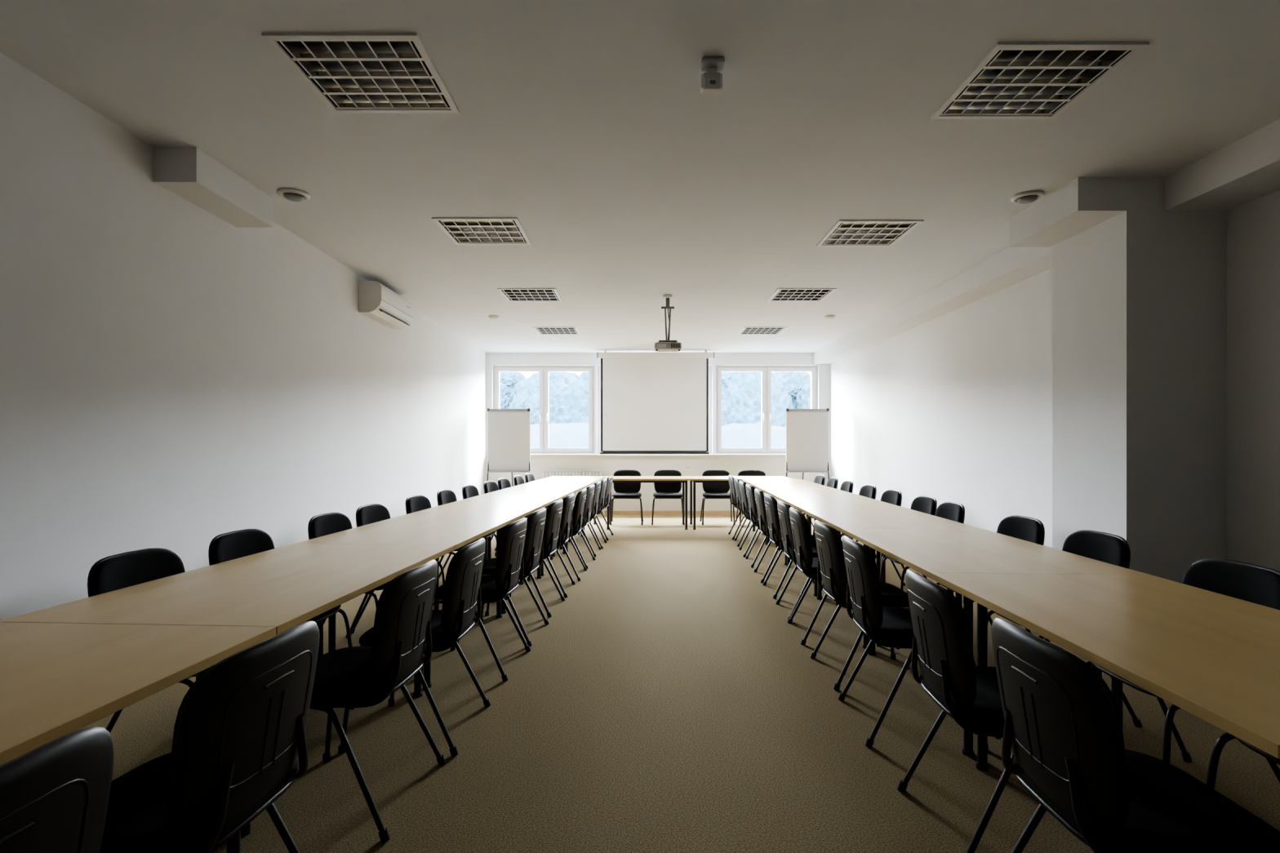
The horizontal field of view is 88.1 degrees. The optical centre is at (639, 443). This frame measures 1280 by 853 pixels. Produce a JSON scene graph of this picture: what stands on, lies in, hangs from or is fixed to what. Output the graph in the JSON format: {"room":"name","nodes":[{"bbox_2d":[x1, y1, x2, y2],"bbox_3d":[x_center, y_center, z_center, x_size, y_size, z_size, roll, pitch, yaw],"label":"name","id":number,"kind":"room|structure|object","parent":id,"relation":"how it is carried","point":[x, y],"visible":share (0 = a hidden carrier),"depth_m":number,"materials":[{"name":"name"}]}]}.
{"room":"conference room","nodes":[
{"label":"conference room","id":0,"kind":"room"},
{"bbox_2d":[0,52,485,620],"bbox_3d":[-2.892,-0.170,5.225,0.616,2.880,13.050,0,0,0],"label":"wall","id":1,"kind":"structure","parent":0,"point":[175,376],"depth_m":3.67,"materials":[{"name":"paint"}]},
{"bbox_2d":[153,146,273,227],"bbox_3d":[-2.549,-1.515,3.971,0.278,0.190,0.757,0,0,0],"label":"ceiling beam","id":2,"kind":"structure","parent":1,"relation":"attached to","point":[189,173],"depth_m":3.80,"materials":[{"name":"paint"}]},
{"bbox_2d":[358,280,413,328],"bbox_3d":[-2.568,-1.397,6.731,0.218,0.304,0.900,0,0,-1],"label":"air conditioner","id":3,"kind":"object","parent":1,"relation":"attached to","point":[376,301],"visible":1,"depth_m":6.45,"materials":[{"name":"white plastic"}]},
{"bbox_2d":[0,0,1279,352],"bbox_3d":[0.500,-1.685,5.275,7.400,0.150,13.550,0,0,0],"label":"ceiling","id":4,"kind":"structure","parent":0,"point":[589,124],"depth_m":3.46,"materials":[{"name":"paint"}]},
{"bbox_2d":[276,187,310,201],"bbox_3d":[-2.230,-1.592,4.260,0.190,0.036,0.190,0,0,0],"label":"ceiling speaker","id":5,"kind":"object","parent":4,"relation":"attached to","point":[290,193],"depth_m":4.22},
{"bbox_2d":[261,32,459,113],"bbox_3d":[-1.180,-1.672,2.900,0.610,0.145,0.610,0,0,0],"label":"ceiling light","id":6,"kind":"object","parent":4,"relation":"in","point":[351,73],"depth_m":2.89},
{"bbox_2d":[431,217,531,244],"bbox_3d":[-1.180,-1.672,5.020,0.610,0.145,0.610,0,0,0],"label":"ceiling light","id":7,"kind":"object","parent":4,"relation":"in","point":[460,230],"depth_m":5.01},
{"bbox_2d":[497,288,562,302],"bbox_3d":[-1.180,-1.672,7.170,0.610,0.145,0.610,0,0,0],"label":"ceiling light","id":8,"kind":"object","parent":4,"relation":"in","point":[512,295],"depth_m":7.16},
{"bbox_2d":[532,326,580,334],"bbox_3d":[-1.180,-1.672,9.440,0.610,0.145,0.610,0,0,0],"label":"ceiling light","id":9,"kind":"object","parent":4,"relation":"in","point":[540,330],"depth_m":9.43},
{"bbox_2d":[596,350,714,453],"bbox_3d":[0.270,-0.710,11.450,2.030,1.800,0.110,0,0,0],"label":"projection screen","id":10,"kind":"object","parent":4,"relation":"hanging from","point":[651,402],"visible":1,"depth_m":11.45,"materials":[{"name":"fabric"}]},
{"bbox_2d":[653,294,681,351],"bbox_3d":[0.302,-1.302,7.209,0.290,0.615,0.262,0,0,0],"label":"ceiling projector","id":11,"kind":"object","parent":4,"relation":"hanging from","point":[667,345],"depth_m":7.15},
{"bbox_2d":[700,56,724,94],"bbox_3d":[0.306,-1.551,2.805,0.094,0.118,0.110,0,0,0],"label":"sensor","id":12,"kind":"object","parent":4,"relation":"attached to","point":[711,81],"visible":1,"depth_m":2.78,"materials":[{"name":"grey plastic"}]},
{"bbox_2d":[737,326,787,334],"bbox_3d":[1.740,-1.672,9.440,0.610,0.145,0.610,0,0,0],"label":"ceiling light","id":13,"kind":"object","parent":4,"relation":"in","point":[745,330],"depth_m":9.43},
{"bbox_2d":[766,288,836,302],"bbox_3d":[1.740,-1.672,7.170,0.610,0.145,0.610,0,0,0],"label":"ceiling light","id":14,"kind":"object","parent":4,"relation":"in","point":[781,295],"depth_m":7.16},
{"bbox_2d":[816,219,924,246],"bbox_3d":[1.740,-1.672,5.070,0.610,0.145,0.610,0,0,0],"label":"ceiling light","id":15,"kind":"object","parent":4,"relation":"in","point":[845,233],"depth_m":5.06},
{"bbox_2d":[1010,190,1044,204],"bbox_3d":[2.520,-1.592,4.300,0.190,0.036,0.190,0,0,0],"label":"ceiling speaker","id":16,"kind":"object","parent":4,"relation":"attached to","point":[1026,197],"depth_m":4.26},
{"bbox_2d":[930,42,1149,119],"bbox_3d":[1.740,-1.672,2.960,0.610,0.145,0.610,0,0,0],"label":"ceiling light","id":17,"kind":"object","parent":4,"relation":"in","point":[1014,80],"depth_m":2.95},
{"bbox_2d":[485,352,830,511],"bbox_3d":[0.450,-0.170,11.900,7.300,2.880,0.300,0,0,0],"label":"wall","id":18,"kind":"structure","parent":0,"point":[647,465],"depth_m":11.75,"materials":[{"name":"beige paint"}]},
{"bbox_2d":[493,365,594,453],"bbox_3d":[-1.718,-0.600,11.851,1.815,1.580,0.139,0,0,0],"label":"window","id":19,"kind":"structure","parent":18,"relation":"in","point":[544,371],"depth_m":11.82,"materials":[{"name":"white plastic"}]},
{"bbox_2d":[542,471,604,515],"bbox_3d":[-1.176,0.877,11.694,1.092,0.785,0.105,0,0,0],"label":"radiator","id":20,"kind":"object","parent":18,"relation":"attached to","point":[545,473],"visible":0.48,"depth_m":11.65,"materials":[{"name":"white metal"}]},
{"bbox_2d":[596,365,711,453],"bbox_3d":[0.260,-0.600,11.851,2.060,1.580,0.139,0,0,0],"label":"window","id":21,"kind":"structure","parent":18,"relation":"in","point":[598,367],"depth_m":11.85,"materials":[{"name":"white plastic"}]},
{"bbox_2d":[530,453,786,455],"bbox_3d":[0.270,0.205,11.750,5.860,0.030,0.240,0,0,0],"label":"window sill","id":22,"kind":"structure","parent":18,"relation":"attached to","point":[531,454],"depth_m":11.63,"materials":[{"name":"white plastic"}]},
{"bbox_2d":[597,511,806,515],"bbox_3d":[0.319,1.235,11.742,6.120,0.070,0.015,0,0,0],"label":"baseboard","id":23,"kind":"structure","parent":18,"relation":"attached to","point":[615,513],"depth_m":11.73,"materials":[{"name":"brown wood"}]},
{"bbox_2d":[715,365,817,453],"bbox_3d":[2.264,-0.600,11.851,1.827,1.580,0.139,0,0,0],"label":"window","id":24,"kind":"structure","parent":18,"relation":"in","point":[766,371],"depth_m":11.82,"materials":[{"name":"white plastic"}]},
{"bbox_2d":[81,515,1279,852],"bbox_3d":[0.500,1.320,5.275,7.400,0.100,13.550,0,0,0],"label":"floor","id":25,"kind":"structure","parent":0,"point":[668,704],"depth_m":2.87,"materials":[{"name":"carpet"}]},
{"bbox_2d":[0,726,114,852],"bbox_3d":[-1.105,0.855,0.899,0.519,0.840,0.531,0,0,5],"label":"chair","id":26,"kind":"object","parent":25,"relation":"on","point":[55,796],"visible":1,"depth_m":0.97,"materials":[{"name":"black plastic"}]},
{"bbox_2d":[0,622,275,765],"bbox_3d":[-1.498,0.895,1.150,0.850,0.750,1.500,0,0,3],"label":"conference table","id":27,"kind":"object","parent":25,"relation":"on","point":[57,680],"visible":0.76,"depth_m":1.54,"materials":[{"name":"brown wood"}]},
{"bbox_2d":[87,547,213,733],"bbox_3d":[-1.802,0.855,2.631,0.519,0.840,0.531,0,0,3],"label":"chair","id":28,"kind":"object","parent":25,"relation":"on","point":[127,569],"visible":0.14,"depth_m":2.60,"materials":[{"name":"black plastic"}]},
{"bbox_2d":[99,621,319,852],"bbox_3d":[-1.065,0.855,1.519,0.519,0.840,0.531,0,0,5],"label":"chair","id":29,"kind":"object","parent":25,"relation":"on","point":[239,738],"visible":0.98,"depth_m":1.41,"materials":[{"name":"black plastic"}]},
{"bbox_2d":[0,543,454,852],"bbox_3d":[-1.411,0.895,2.650,0.850,0.750,1.500,0,0,3],"label":"conference table","id":30,"kind":"object","parent":25,"relation":"on","point":[284,588],"visible":0.52,"depth_m":2.33,"materials":[{"name":"brown wood"}]},
{"bbox_2d":[208,528,351,647],"bbox_3d":[-1.762,0.855,3.251,0.519,0.840,0.531,0,0,4],"label":"chair","id":31,"kind":"object","parent":25,"relation":"on","point":[232,545],"visible":0.17,"depth_m":3.26,"materials":[{"name":"black plastic"}]},
{"bbox_2d":[240,560,445,843],"bbox_3d":[-1.023,0.855,2.379,0.519,0.840,0.531,0,0,4],"label":"chair","id":32,"kind":"object","parent":25,"relation":"on","point":[353,677],"visible":0.93,"depth_m":2.22,"materials":[{"name":"black plastic"}]},
{"bbox_2d":[307,512,390,638],"bbox_3d":[-1.703,0.855,4.051,0.519,0.840,0.531,0,0,5],"label":"chair","id":33,"kind":"object","parent":25,"relation":"on","point":[322,525],"visible":0.24,"depth_m":4.05,"materials":[{"name":"black plastic"}]},
{"bbox_2d":[351,503,444,633],"bbox_3d":[-1.682,0.855,4.651,0.519,0.840,0.531,0,0,5],"label":"chair","id":34,"kind":"object","parent":25,"relation":"on","point":[366,514],"visible":0.19,"depth_m":4.63,"materials":[{"name":"black plastic"}]},
{"bbox_2d":[295,513,524,688],"bbox_3d":[-1.324,0.895,4.150,0.850,0.750,1.500,0,0,3],"label":"conference table","id":35,"kind":"object","parent":25,"relation":"on","point":[458,530],"visible":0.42,"depth_m":3.88,"materials":[{"name":"brown wood"}]},
{"bbox_2d":[337,537,490,756],"bbox_3d":[-0.969,0.855,2.950,0.519,0.840,0.531,0,0,2],"label":"chair","id":36,"kind":"object","parent":25,"relation":"on","point":[462,588],"visible":0.73,"depth_m":2.79,"materials":[{"name":"black plastic"}]},
{"bbox_2d":[405,495,473,562],"bbox_3d":[-1.630,0.855,5.451,0.519,0.840,0.531,0,0,4],"label":"chair","id":37,"kind":"object","parent":25,"relation":"on","point":[414,504],"visible":0.24,"depth_m":5.44,"materials":[{"name":"black plastic"}]},
{"bbox_2d":[436,488,496,577],"bbox_3d":[-1.596,0.855,6.150,0.519,0.840,0.531,0,0,2],"label":"chair","id":38,"kind":"object","parent":25,"relation":"on","point":[443,496],"visible":0.16,"depth_m":6.08,"materials":[{"name":"black plastic"}]},
{"bbox_2d":[421,517,530,681],"bbox_3d":[-0.924,0.855,3.799,0.519,0.840,0.531,0,0,4],"label":"chair","id":39,"kind":"object","parent":25,"relation":"on","point":[509,560],"visible":0.7,"depth_m":3.63,"materials":[{"name":"black plastic"}]},
{"bbox_2d":[411,497,558,613],"bbox_3d":[-1.240,0.895,5.595,0.850,0.750,1.389,0,0,3],"label":"conference table","id":40,"kind":"object","parent":25,"relation":"on","point":[526,506],"visible":0.6,"depth_m":5.43,"materials":[{"name":"brown wood"}]},
{"bbox_2d":[462,484,512,542],"bbox_3d":[-1.556,0.855,6.851,0.519,0.840,0.531,0,0,3],"label":"chair","id":41,"kind":"object","parent":25,"relation":"on","point":[468,491],"visible":0.12,"depth_m":6.84,"materials":[{"name":"black plastic"}]},
{"bbox_2d":[457,507,549,646],"bbox_3d":[-0.894,0.855,4.399,0.519,0.840,0.531,0,0,4],"label":"chair","id":42,"kind":"object","parent":25,"relation":"on","point":[534,547],"visible":0.67,"depth_m":4.25,"materials":[{"name":"black plastic"}]},
{"bbox_2d":[483,480,529,551],"bbox_3d":[-1.502,0.855,7.551,0.519,0.840,0.531,0,0,5],"label":"chair","id":43,"kind":"object","parent":25,"relation":"on","point":[489,486],"visible":0.2,"depth_m":7.54,"materials":[{"name":"black plastic"}]},
{"bbox_2d":[486,408,530,515],"bbox_3d":[-2.138,0.352,10.975,0.752,1.835,0.680,0,0,-2],"label":"flipchart","id":44,"kind":"object","parent":25,"relation":"on","point":[508,430],"visible":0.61,"depth_m":10.73,"materials":[{"name":"paper"}]},
{"bbox_2d":[495,478,531,547],"bbox_3d":[-1.484,0.855,8.201,0.519,0.840,0.531,0,0,4],"label":"chair","id":45,"kind":"object","parent":25,"relation":"on","point":[503,483],"visible":0.14,"depth_m":8.21,"materials":[{"name":"black plastic"}]},
{"bbox_2d":[484,498,564,617],"bbox_3d":[-0.863,0.855,5.099,0.519,0.840,0.531,0,0,5],"label":"chair","id":46,"kind":"object","parent":25,"relation":"on","point":[552,533],"visible":0.66,"depth_m":4.93,"materials":[{"name":"black plastic"}]},
{"bbox_2d":[470,488,579,576],"bbox_3d":[-1.160,0.895,6.985,0.850,0.750,1.389,0,0,3],"label":"conference table","id":47,"kind":"object","parent":25,"relation":"on","point":[560,493],"visible":0.46,"depth_m":6.76,"materials":[{"name":"brown wood"}]},
{"bbox_2d":[513,475,548,508],"bbox_3d":[-1.427,0.855,8.900,0.519,0.840,0.531,0,0,3],"label":"chair","id":48,"kind":"object","parent":25,"relation":"on","point":[517,480],"visible":0.17,"depth_m":8.88,"materials":[{"name":"black plastic"}]},
{"bbox_2d":[508,493,575,597],"bbox_3d":[-0.827,0.855,5.700,0.519,0.840,0.531,0,0,2],"label":"chair","id":49,"kind":"object","parent":25,"relation":"on","point":[566,526],"visible":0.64,"depth_m":5.53,"materials":[{"name":"black plastic"}]},
{"bbox_2d":[507,480,595,551],"bbox_3d":[-1.079,0.895,8.375,0.850,0.750,1.389,0,0,3],"label":"conference table","id":50,"kind":"object","parent":25,"relation":"on","point":[535,484],"visible":0.33,"depth_m":8.34,"materials":[{"name":"brown wood"}]},
{"bbox_2d":[527,488,586,581],"bbox_3d":[-0.774,0.855,6.350,0.519,0.840,0.531,0,0,2],"label":"chair","id":51,"kind":"object","parent":25,"relation":"on","point":[578,517],"visible":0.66,"depth_m":6.17,"materials":[{"name":"black plastic"}]},
{"bbox_2d":[536,475,605,535],"bbox_3d":[-0.999,0.895,9.760,0.850,0.750,1.379,0,0,3],"label":"conference table","id":52,"kind":"object","parent":25,"relation":"on","point":[578,478],"visible":0.34,"depth_m":9.68,"materials":[{"name":"brown wood"}]},
{"bbox_2d":[550,484,595,568],"bbox_3d":[-0.740,0.855,6.949,0.519,0.840,0.531,0,0,5],"label":"chair","id":53,"kind":"object","parent":25,"relation":"on","point":[588,510],"visible":0.56,"depth_m":6.80,"materials":[{"name":"black plastic"}]},
{"bbox_2d":[552,480,601,556],"bbox_3d":[-0.711,0.855,7.649,0.519,0.840,0.531,0,0,3],"label":"chair","id":54,"kind":"object","parent":25,"relation":"on","point":[595,505],"visible":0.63,"depth_m":7.49,"materials":[{"name":"black plastic"}]},
{"bbox_2d":[562,478,607,549],"bbox_3d":[-0.669,0.855,8.200,0.519,0.840,0.531,0,0,2],"label":"chair","id":55,"kind":"object","parent":25,"relation":"on","point":[603,482],"visible":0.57,"depth_m":8.04,"materials":[{"name":"black plastic"}]},
{"bbox_2d":[571,475,613,540],"bbox_3d":[-0.625,0.855,8.899,0.519,0.840,0.531,0,0,5],"label":"chair","id":56,"kind":"object","parent":25,"relation":"on","point":[610,479],"visible":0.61,"depth_m":8.73,"materials":[{"name":"black plastic"}]},
{"bbox_2d":[609,470,643,524],"bbox_3d":[-0.210,0.855,10.530,0.531,0.840,0.519,0,0,1],"label":"chair","id":57,"kind":"object","parent":25,"relation":"on","point":[623,490],"visible":0.92,"depth_m":10.69,"materials":[{"name":"black plastic"}]},
{"bbox_2d":[604,475,690,529],"bbox_3d":[0.106,0.895,10.050,1.271,0.750,0.800,0,0,0],"label":"conference table","id":58,"kind":"object","parent":25,"relation":"on","point":[683,479],"visible":0.69,"depth_m":9.73,"materials":[{"name":"brown wood"}]},
{"bbox_2d":[651,470,684,524],"bbox_3d":[0.445,0.855,10.530,0.531,0.840,0.519,0,0,2],"label":"chair","id":59,"kind":"object","parent":25,"relation":"on","point":[664,490],"visible":0.86,"depth_m":10.69,"materials":[{"name":"black plastic"}]},
{"bbox_2d":[699,470,735,524],"bbox_3d":[1.230,0.855,10.530,0.531,0.840,0.519,0,0,2],"label":"chair","id":60,"kind":"object","parent":25,"relation":"on","point":[712,490],"visible":0.77,"depth_m":10.69,"materials":[{"name":"black plastic"}]},
{"bbox_2d":[687,475,794,529],"bbox_3d":[1.501,0.895,10.050,1.517,0.750,0.800,0,0,0],"label":"conference table","id":61,"kind":"object","parent":25,"relation":"on","point":[695,479],"visible":0.55,"depth_m":9.91,"materials":[{"name":"brown wood"}]},
{"bbox_2d":[728,475,763,539],"bbox_3d":[1.457,0.855,8.950,0.519,0.840,0.531,0,0,2],"label":"chair","id":62,"kind":"object","parent":25,"relation":"on","point":[732,491],"visible":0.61,"depth_m":8.80,"materials":[{"name":"black plastic"}]},
{"bbox_2d":[735,470,765,524],"bbox_3d":[1.810,0.855,10.530,0.531,0.840,0.519,0,0,1],"label":"chair","id":63,"kind":"object","parent":25,"relation":"on","point":[744,473],"visible":0.13,"depth_m":10.73,"materials":[{"name":"black plastic"}]},
{"bbox_2d":[733,477,777,546],"bbox_3d":[1.449,0.855,8.351,0.519,0.840,0.531,0,0,4],"label":"chair","id":64,"kind":"object","parent":25,"relation":"on","point":[735,480],"visible":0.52,"depth_m":8.21,"materials":[{"name":"black plastic"}]},
{"bbox_2d":[745,484,767,567],"bbox_3d":[1.383,0.855,7.000,0.519,0.840,0.531,0,0,3],"label":"chair","id":65,"kind":"object","parent":25,"relation":"on","point":[752,508],"visible":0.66,"depth_m":6.85,"materials":[{"name":"black plastic"}]},
{"bbox_2d":[738,480,781,557],"bbox_3d":[1.399,0.855,7.601,0.519,0.840,0.531,0,0,3],"label":"chair","id":66,"kind":"object","parent":25,"relation":"on","point":[744,500],"visible":0.51,"depth_m":7.46,"materials":[{"name":"black plastic"}]},
{"bbox_2d":[742,479,820,544],"bbox_3d":[1.877,0.895,8.925,0.850,0.750,1.389,0,0,3],"label":"conference table","id":67,"kind":"object","parent":25,"relation":"on","point":[751,482],"visible":0.37,"depth_m":8.87,"materials":[{"name":"brown wood"}]},
{"bbox_2d":[753,488,813,583],"bbox_3d":[1.347,0.855,6.250,0.519,0.840,0.531,0,0,3],"label":"chair","id":68,"kind":"object","parent":25,"relation":"on","point":[759,495],"visible":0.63,"depth_m":6.11,"materials":[{"name":"black plastic"}]},
{"bbox_2d":[762,493,831,599],"bbox_3d":[1.329,0.855,5.650,0.519,0.840,0.531,0,0,1],"label":"chair","id":69,"kind":"object","parent":25,"relation":"on","point":[771,503],"visible":0.62,"depth_m":5.50,"materials":[{"name":"black plastic"}]},
{"bbox_2d":[754,484,853,565],"bbox_3d":[1.814,0.895,7.530,0.850,0.750,1.399,0,0,3],"label":"conference table","id":70,"kind":"object","parent":25,"relation":"on","point":[768,489],"visible":0.41,"depth_m":7.46,"materials":[{"name":"brown wood"}]},
{"bbox_2d":[775,500,838,621],"bbox_3d":[1.298,0.855,4.950,0.519,0.840,0.531,0,0,2],"label":"chair","id":71,"kind":"object","parent":25,"relation":"on","point":[786,535],"visible":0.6,"depth_m":4.84,"materials":[{"name":"black plastic"}]},
{"bbox_2d":[786,408,829,512],"bbox_3d":[2.728,0.352,10.975,0.752,1.835,0.680,0,0,2],"label":"flipchart","id":72,"kind":"object","parent":25,"relation":"on","point":[806,429],"visible":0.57,"depth_m":10.73,"materials":[{"name":"paper"}]},
{"bbox_2d":[790,474,825,528],"bbox_3d":[2.266,0.855,9.100,0.519,0.840,0.531,0,0,1],"label":"chair","id":73,"kind":"object","parent":25,"relation":"on","point":[819,479],"visible":0.16,"depth_m":9.10,"materials":[{"name":"black plastic"}]},
{"bbox_2d":[797,477,838,515],"bbox_3d":[2.236,0.855,8.399,0.519,0.840,0.531,0,0,4],"label":"chair","id":74,"kind":"object","parent":25,"relation":"on","point":[833,482],"visible":0.15,"depth_m":8.36,"materials":[{"name":"black plastic"}]},
{"bbox_2d":[806,480,853,536],"bbox_3d":[2.201,0.855,7.699,0.519,0.840,0.531,0,0,4],"label":"chair","id":75,"kind":"object","parent":25,"relation":"on","point":[846,486],"visible":0.19,"depth_m":7.67,"materials":[{"name":"black plastic"}]},
{"bbox_2d":[787,506,881,646],"bbox_3d":[1.265,0.855,4.401,0.519,0.840,0.531,0,0,3],"label":"chair","id":76,"kind":"object","parent":25,"relation":"on","point":[806,562],"visible":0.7,"depth_m":4.24,"materials":[{"name":"black plastic"}]},
{"bbox_2d":[771,493,901,596],"bbox_3d":[1.751,0.895,6.130,0.850,0.750,1.399,0,0,3],"label":"conference table","id":77,"kind":"object","parent":25,"relation":"on","point":[794,500],"visible":0.36,"depth_m":5.89,"materials":[{"name":"brown wood"}]},
{"bbox_2d":[835,484,876,562],"bbox_3d":[2.173,0.855,6.900,0.519,0.840,0.531,0,0,1],"label":"chair","id":78,"kind":"object","parent":25,"relation":"on","point":[867,491],"visible":0.13,"depth_m":6.88,"materials":[{"name":"black plastic"}]},
{"bbox_2d":[810,520,908,690],"bbox_3d":[1.240,0.855,3.650,0.519,0.840,0.531,0,0,1],"label":"chair","id":79,"kind":"object","parent":25,"relation":"on","point":[831,564],"visible":0.7,"depth_m":3.50,"materials":[{"name":"black plastic"}]},
{"bbox_2d":[840,489,906,586],"bbox_3d":[2.134,0.855,6.150,0.519,0.840,0.531,0,0,1],"label":"chair","id":80,"kind":"object","parent":25,"relation":"on","point":[891,496],"visible":0.19,"depth_m":6.09,"materials":[{"name":"black plastic"}]},
{"bbox_2d":[797,506,981,648],"bbox_3d":[1.688,0.895,4.730,0.850,0.750,1.399,0,0,3],"label":"conference table","id":81,"kind":"object","parent":25,"relation":"on","point":[837,517],"visible":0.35,"depth_m":4.60,"materials":[{"name":"brown wood"}]},
{"bbox_2d":[875,495,937,582],"bbox_3d":[2.114,0.855,5.400,0.519,0.840,0.531,0,0,1],"label":"chair","id":82,"kind":"object","parent":25,"relation":"on","point":[926,504],"visible":0.14,"depth_m":5.38,"materials":[{"name":"black plastic"}]},
{"bbox_2d":[838,535,988,751],"bbox_3d":[1.200,0.855,3.001,0.519,0.840,0.531,0,0,4],"label":"chair","id":83,"kind":"object","parent":25,"relation":"on","point":[886,627],"visible":0.78,"depth_m":2.86,"materials":[{"name":"black plastic"}]},
{"bbox_2d":[879,502,964,595],"bbox_3d":[2.066,0.855,4.849,0.519,0.840,0.531,0,0,3],"label":"chair","id":84,"kind":"object","parent":25,"relation":"on","point":[953,511],"visible":0.28,"depth_m":4.82,"materials":[{"name":"black plastic"}]},
{"bbox_2d":[897,569,1032,852],"bbox_3d":[1.162,0.855,2.151,0.519,0.840,0.531,0,0,4],"label":"chair","id":85,"kind":"object","parent":25,"relation":"on","point":[968,693],"visible":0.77,"depth_m":2.02,"materials":[{"name":"black plastic"}]},
{"bbox_2d":[936,515,1044,633],"bbox_3d":[2.041,0.855,3.900,0.519,0.840,0.531,0,0,1],"label":"chair","id":86,"kind":"object","parent":25,"relation":"on","point":[1032,530],"visible":0.17,"depth_m":3.88,"materials":[{"name":"black plastic"}]},
{"bbox_2d":[841,528,1148,756],"bbox_3d":[1.625,0.895,3.330,0.850,0.750,1.399,0,0,3],"label":"conference table","id":87,"kind":"object","parent":25,"relation":"on","point":[926,552],"visible":0.45,"depth_m":3.08,"materials":[{"name":"brown wood"}]},
{"bbox_2d":[987,529,1142,727],"bbox_3d":[2.014,0.855,3.220,0.519,0.840,0.531,0,0,1],"label":"chair","id":88,"kind":"object","parent":25,"relation":"on","point":[1110,548],"visible":0.17,"depth_m":3.18,"materials":[{"name":"black plastic"}]},
{"bbox_2d":[932,573,1279,771],"bbox_3d":[1.559,0.895,1.875,0.850,0.750,1.509,0,0,3],"label":"conference table","id":89,"kind":"object","parent":25,"relation":"on","point":[1215,657],"visible":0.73,"depth_m":1.84,"materials":[{"name":"brown wood"}]},
{"bbox_2d":[991,617,1279,852],"bbox_3d":[1.137,0.855,1.520,0.519,0.840,0.531,0,0,2],"label":"chair","id":90,"kind":"object","parent":25,"relation":"on","point":[1063,728],"visible":1,"depth_m":1.42,"materials":[{"name":"black plastic"}]},
{"bbox_2d":[1052,177,1226,582],"bbox_3d":[3.247,-0.170,4.360,0.607,2.880,0.720,0,0,0],"label":"column","id":91,"kind":"structure","parent":25,"relation":"on","point":[1140,294],"depth_m":4.00,"materials":[{"name":"paint"}]},
{"bbox_2d":[1009,177,1126,247],"bbox_3d":[2.796,-1.508,4.370,0.293,0.203,0.740,0,0,0],"label":"beam","id":92,"kind":"structure","parent":91,"relation":"attached to","point":[1083,203],"depth_m":4.17,"materials":[{"name":"paint"}]},
{"bbox_2d":[1085,558,1279,782],"bbox_3d":[1.956,0.855,2.400,0.519,0.840,0.531,0,0,2],"label":"chair","id":93,"kind":"object","parent":25,"relation":"on","point":[1248,582],"visible":0.2,"depth_m":2.38,"materials":[{"name":"black plastic"}]},
{"bbox_2d":[1205,732,1279,789],"bbox_3d":[1.931,0.855,1.750,0.519,0.840,0.531,0,0,3],"label":"chair","id":94,"kind":"object","parent":25,"relation":"on","point":[1220,744],"visible":0.32,"depth_m":1.98,"materials":[{"name":"black plastic"}]},
{"bbox_2d":[830,189,1279,571],"bbox_3d":[3.701,-0.170,5.225,0.798,2.880,13.050,0,0,0],"label":"wall","id":95,"kind":"structure","parent":0,"point":[955,406],"depth_m":5.99,"materials":[{"name":"paint"}]},
{"bbox_2d":[813,246,1052,364],"bbox_3d":[3.208,-1.508,8.235,0.312,0.203,7.034,0,0,1],"label":"beam","id":96,"kind":"structure","parent":95,"relation":"attached to","point":[1011,266],"depth_m":6.61,"materials":[{"name":"paint"}]},
{"bbox_2d":[1164,119,1279,210],"bbox_3d":[3.362,-1.508,1.350,0.375,0.203,5.300,0,0,0],"label":"ceiling beam","id":97,"kind":"structure","parent":95,"relation":"attached to","point":[1246,170],"depth_m":3.63,"materials":[{"name":"paint"}]},
{"label":"outside","id":98,"kind":"structure","parent":0,"visible":0},
{"bbox_3d":[0.000,2.820,51.375,120.000,0.100,77.250,0,0,0],"label":"ground","id":99,"kind":"structure","parent":98,"visible":0},
{"bbox_2d":[499,382,511,408],"bbox_3d":[-8.443,-0.509,31.949,5.004,6.579,5.062,0,0,0],"label":"tree","id":100,"kind":"object","parent":99,"relation":"on","point":[505,399],"visible":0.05,"depth_m":31.07,"materials":[{"name":"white plant"}]},
{"bbox_2d":[499,372,525,399],"bbox_3d":[-7.583,-0.734,34.321,5.008,7.040,5.567,0,0,7],"label":"tree","id":101,"kind":"object","parent":99,"relation":"on","point":[510,380],"visible":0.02,"depth_m":32.74,"materials":[{"name":"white plant"}]},
{"bbox_2d":[508,372,588,424],"bbox_3d":[-3.976,-0.394,30.987,5.028,6.358,4.523,0,0,-5],"label":"tree","id":102,"kind":"object","parent":99,"relation":"on","point":[568,393],"visible":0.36,"depth_m":29.40,"materials":[{"name":"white plant"}]},
{"bbox_2d":[530,422,786,448],"bbox_3d":[2.969,1.045,21.976,54.094,3.450,1.227,0,0,0],"label":"snow","id":103,"kind":"object","parent":99,"relation":"on","point":[570,435],"visible":0.04,"depth_m":21.57,"materials":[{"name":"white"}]},
{"bbox_2d":[721,372,794,427],"bbox_3d":[5.011,-0.509,31.450,5.062,6.579,5.004,0,0,-33],"label":"tree","id":104,"kind":"object","parent":99,"relation":"on","point":[741,392],"visible":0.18,"depth_m":29.57,"materials":[{"name":"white plant"}]},
{"bbox_2d":[773,372,810,404],"bbox_3d":[7.579,-0.572,33.983,4.776,6.714,5.310,0,0,-7],"label":"tree","id":105,"kind":"object","parent":99,"relation":"on","point":[793,382],"visible":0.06,"depth_m":32.54,"materials":[{"name":"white plant"}]},
{"bbox_2d":[793,377,810,408],"bbox_3d":[9.537,-0.509,31.065,5.004,6.579,5.062,0,0,19],"label":"tree","id":106,"kind":"object","parent":99,"relation":"on","point":[803,397],"visible":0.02,"depth_m":30.63,"materials":[{"name":"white plant"}]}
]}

